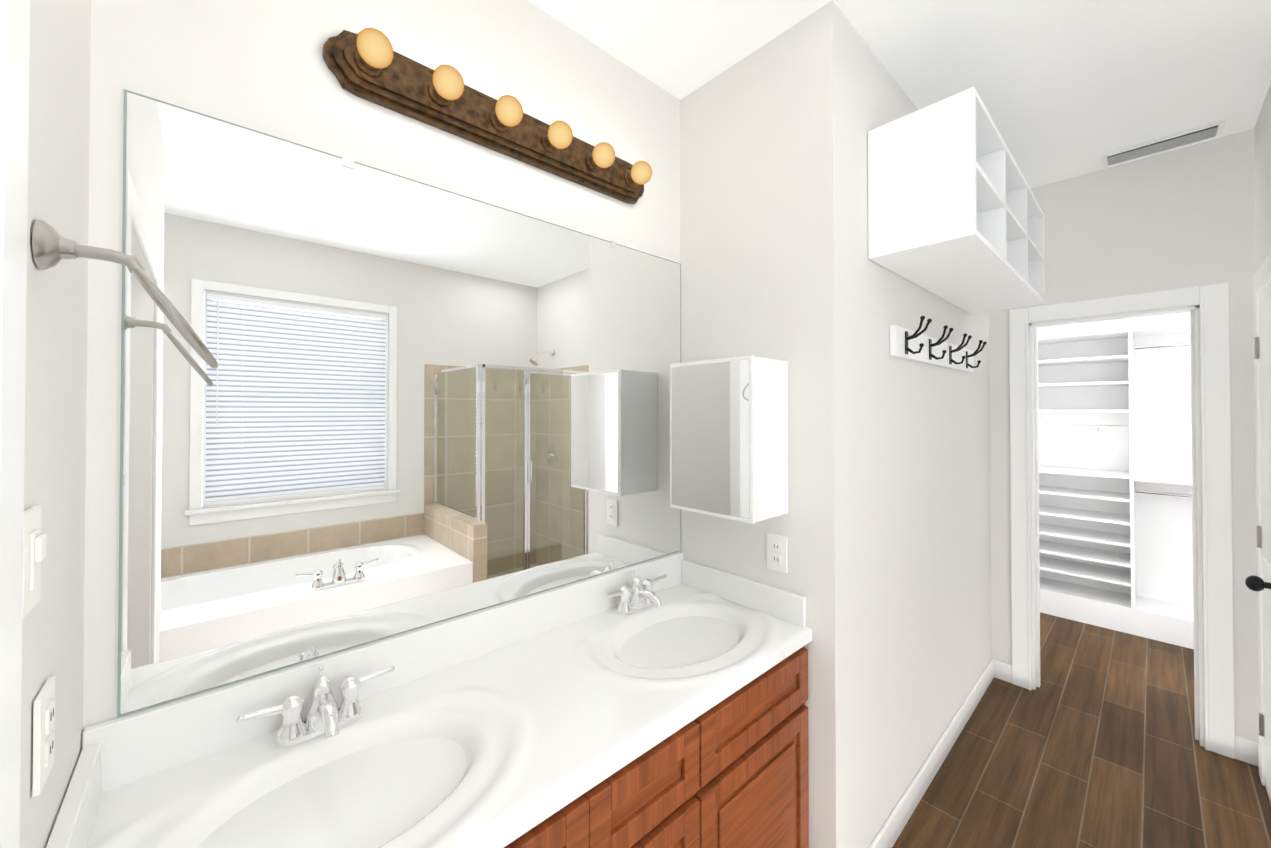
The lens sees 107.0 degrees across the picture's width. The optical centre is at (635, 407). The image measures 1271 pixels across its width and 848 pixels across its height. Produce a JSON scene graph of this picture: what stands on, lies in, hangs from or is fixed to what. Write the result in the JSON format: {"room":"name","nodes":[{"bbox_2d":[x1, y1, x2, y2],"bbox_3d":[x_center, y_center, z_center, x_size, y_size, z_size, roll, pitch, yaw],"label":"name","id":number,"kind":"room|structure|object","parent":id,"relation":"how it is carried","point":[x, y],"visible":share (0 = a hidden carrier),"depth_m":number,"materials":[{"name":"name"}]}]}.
{"room":"bathroom","nodes":[
{"label":"bathroom","id":0,"kind":"room"},
{"bbox_2d":[20,0,90,847],"bbox_3d":[-0.836,0.153,0.595,0.120,2.780,0.515,1,-1,-42],"label":"wall","id":1,"kind":"structure","parent":0,"point":[56,325],"depth_m":0.67,"materials":[{"name":"white paint"}]},
{"bbox_2d":[22,505,46,618],"bbox_3d":[-0.702,0.177,0.550,0.014,0.116,0.072,1,-1,-42],"label":"switch plate","id":2,"kind":"object","parent":1,"relation":"attached to","point":[34,546],"visible":0.81,"depth_m":0.54,"materials":[{"name":"white plastic"}]},
{"bbox_2d":[32,676,54,796],"bbox_3d":[-0.758,0.420,0.606,0.010,0.116,0.072,1,-1,-42],"label":"electrical outlet plate","id":3,"kind":"object","parent":1,"relation":"attached to","point":[43,731],"visible":1,"depth_m":0.59,"materials":[{"name":"white plastic"}]},
{"bbox_2d":[32,220,217,368],"bbox_3d":[-0.675,-0.143,0.636,0.167,0.173,0.152,1,-1,-42],"label":"towel bar","id":4,"kind":"object","parent":1,"relation":"attached to","point":[51,247],"visible":1,"depth_m":0.60,"materials":[{"name":"silver metal"}]},
{"bbox_2d":[83,0,680,730],"bbox_3d":[-0.476,0.160,1.347,1.665,2.780,0.126,1,-1,-42],"label":"wall","id":5,"kind":"structure","parent":0,"point":[407,405],"depth_m":1.09,"materials":[{"name":"white paint"}]},
{"bbox_2d":[342,155,616,248],"bbox_3d":[-0.372,-0.566,1.362,0.824,0.023,0.003,1,-1,-42],"label":"mirror clip","id":6,"kind":"object","parent":5,"relation":"attached to","point":[347,161],"visible":1,"depth_m":1.09,"materials":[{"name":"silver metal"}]},
{"bbox_2d":[323,28,651,203],"bbox_3d":[-0.300,-0.800,1.349,0.985,0.138,0.130,1,-1,-42],"label":"sconce","id":7,"kind":"object","parent":5,"relation":"attached to","point":[369,64],"visible":1,"depth_m":1.25,"materials":[{"name":"brown metal"}]},
{"bbox_2d":[528,0,1270,188],"bbox_3d":[1.597,-1.261,1.210,6.800,0.060,3.500,1,-1,-42],"label":"ceiling","id":8,"kind":"structure","parent":0,"point":[1066,89],"depth_m":1.63,"materials":[{"name":"white paint"}]},
{"bbox_2d":[1101,120,1225,167],"bbox_3d":[2.440,-1.212,2.193,0.150,0.015,0.380,1,-1,-42],"label":"ceiling vent","id":9,"kind":"object","parent":8,"relation":"in","point":[1210,131],"visible":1,"depth_m":2.17,"materials":[{"name":"white metal"}]},
{"bbox_2d":[892,612,1270,847],"bbox_3d":[1.597,1.579,1.183,6.800,0.060,3.500,1,-1,-42],"label":"floor","id":10,"kind":"structure","parent":0,"point":[1091,741],"depth_m":2.03,"materials":[{"name":"brown wood"}]},
{"bbox_2d":[46,551,811,847],"bbox_3d":[-0.208,1.055,1.133,1.541,0.986,0.548,1,-1,-42],"label":"bathroom vanity","id":11,"kind":"object","parent":10,"relation":"on","point":[582,714],"visible":0.94,"depth_m":1.02,"materials":[{"name":"white stone"}]},
{"bbox_2d":[236,665,394,748],"bbox_3d":[-0.629,0.613,0.957,0.279,0.124,0.148,1,-1,-42],"label":"sink faucet","id":12,"kind":"object","parent":11,"relation":"on","point":[327,716],"visible":0.98,"depth_m":0.96,"materials":[{"name":"silver metal"}]},
{"bbox_2d":[605,571,666,615],"bbox_3d":[0.033,0.619,1.560,0.279,0.124,0.148,1,-1,-42],"label":"sink faucet","id":13,"kind":"object","parent":11,"relation":"on","point":[635,598],"visible":1,"depth_m":1.56,"materials":[{"name":"silver metal"}]},
{"bbox_2d":[680,0,991,847],"bbox_3d":[1.086,0.170,2.353,2.000,2.780,0.740,1,-1,-42],"label":"wall block","id":14,"kind":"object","parent":10,"relation":"on","point":[884,524],"visible":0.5,"depth_m":1.61,"materials":[{"name":"white paint"}]},
{"bbox_2d":[670,356,787,523],"bbox_3d":[0.305,0.097,1.569,0.206,0.494,0.335,1,-1,-42],"label":"medicine cabinet","id":15,"kind":"object","parent":14,"relation":"attached to","point":[728,438],"visible":1,"depth_m":1.47,"materials":[{"name":"white mirror"}]},
{"bbox_2d":[767,533,787,572],"bbox_3d":[0.462,0.477,1.540,0.010,0.116,0.072,1,-1,-42],"label":"outlet","id":16,"kind":"object","parent":14,"relation":"attached to","point":[776,552],"visible":1,"depth_m":1.54,"materials":[{"name":"white plastic"}]},
{"bbox_2d":[890,316,986,372],"bbox_3d":[1.360,-0.254,2.041,1.100,0.142,0.093,1,-1,-42],"label":"hook rail","id":17,"kind":"object","parent":14,"relation":"attached to","point":[905,343],"visible":1,"depth_m":1.93,"materials":[{"name":"white"}]},
{"bbox_2d":[868,87,1044,312],"bbox_3d":[1.362,-0.710,1.909,1.300,0.430,0.298,1,-1,-42],"label":"cubby shelf","id":18,"kind":"object","parent":14,"relation":"attached to","point":[955,215],"visible":1,"depth_m":1.55,"materials":[{"name":"white wood"}]},
{"bbox_2d":[1038,323,1193,648],"bbox_3d":[3.571,0.504,3.347,0.378,2.130,1.470,1,-1,-42],"label":"shelf unit","id":19,"kind":"object","parent":10,"relation":"on","point":[1115,491],"visible":0.52,"depth_m":3.46,"materials":[{"name":"white wood"}]},
{"bbox_2d":[1038,312,1189,336],"bbox_3d":[3.767,0.181,3.508,0.120,2.780,2.240,1,-1,-42],"label":"wall","id":20,"kind":"structure","parent":0,"point":[1164,320],"depth_m":3.56,"materials":[{"name":"white paint"}]},
{"bbox_2d":[989,128,1258,742],"bbox_3d":[2.442,0.171,2.438,0.120,2.780,2.440,1,-1,-42],"label":"wall","id":21,"kind":"structure","parent":0,"point":[1130,228],"depth_m":2.25,"materials":[{"name":"white paint"}]},
{"bbox_2d":[869,659,1258,847],"bbox_3d":[1.626,1.504,1.737,2.013,0.100,1.020,1,-1,-42],"label":"baseboard","id":22,"kind":"structure","parent":21,"relation":"attached to","point":[892,828],"depth_m":2.04,"materials":[{"name":"white wood"}]},
{"bbox_2d":[1029,305,1204,746],"bbox_3d":[2.445,0.546,2.430,0.120,2.030,0.610,1,-1,-42],"label":"door frame","id":23,"kind":"structure","parent":21,"relation":"attached to","point":[1194,311],"depth_m":2.22,"materials":[{"name":"white wood"}]},
{"bbox_2d":[1009,282,1234,758],"bbox_3d":[2.443,0.503,2.429,0.162,2.115,0.780,1,-1,-42],"label":"trim","id":24,"kind":"structure","parent":21,"relation":"attached to","point":[1212,300],"depth_m":2.14,"materials":[{"name":"white wood"}]},
{"bbox_2d":[1254,83,1270,271],"bbox_3d":[2.850,0.159,1.194,0.950,2.780,1.450,1,-1,-42],"label":"wall","id":25,"kind":"structure","parent":0,"point":[1262,129],"depth_m":1.91,"materials":[{"name":"white paint"}]},
{"bbox_2d":[1245,280,1270,802],"bbox_3d":[2.374,0.537,1.799,0.497,2.018,0.086,1,-1,-42],"label":"closet door","id":26,"kind":"structure","parent":25,"relation":"in","point":[1262,347],"depth_m":1.82,"materials":[{"name":"white wood"}]},
{"bbox_2d":[1253,253,1270,785],"bbox_3d":[2.397,0.497,1.771,0.670,2.115,0.018,1,-1,-42],"label":"door frame","id":27,"kind":"structure","parent":25,"relation":"attached to","point":[1261,277],"depth_m":1.95,"materials":[{"name":"white wood"}]},
{"bbox_3d":[-0.372,-0.877,0.095,0.120,0.730,0.865,1,-1,-42],"label":"wall","id":28,"kind":"structure","parent":0,"visible":0},
{"bbox_2d":[0,0,29,847],"bbox_3d":[-0.368,0.470,0.085,0.130,2.135,1.035,1,-1,-42],"label":"door frame","id":29,"kind":"structure","parent":28,"relation":"attached to","point":[14,64],"depth_m":0.48,"materials":[{"name":"white wood"}]}
]}

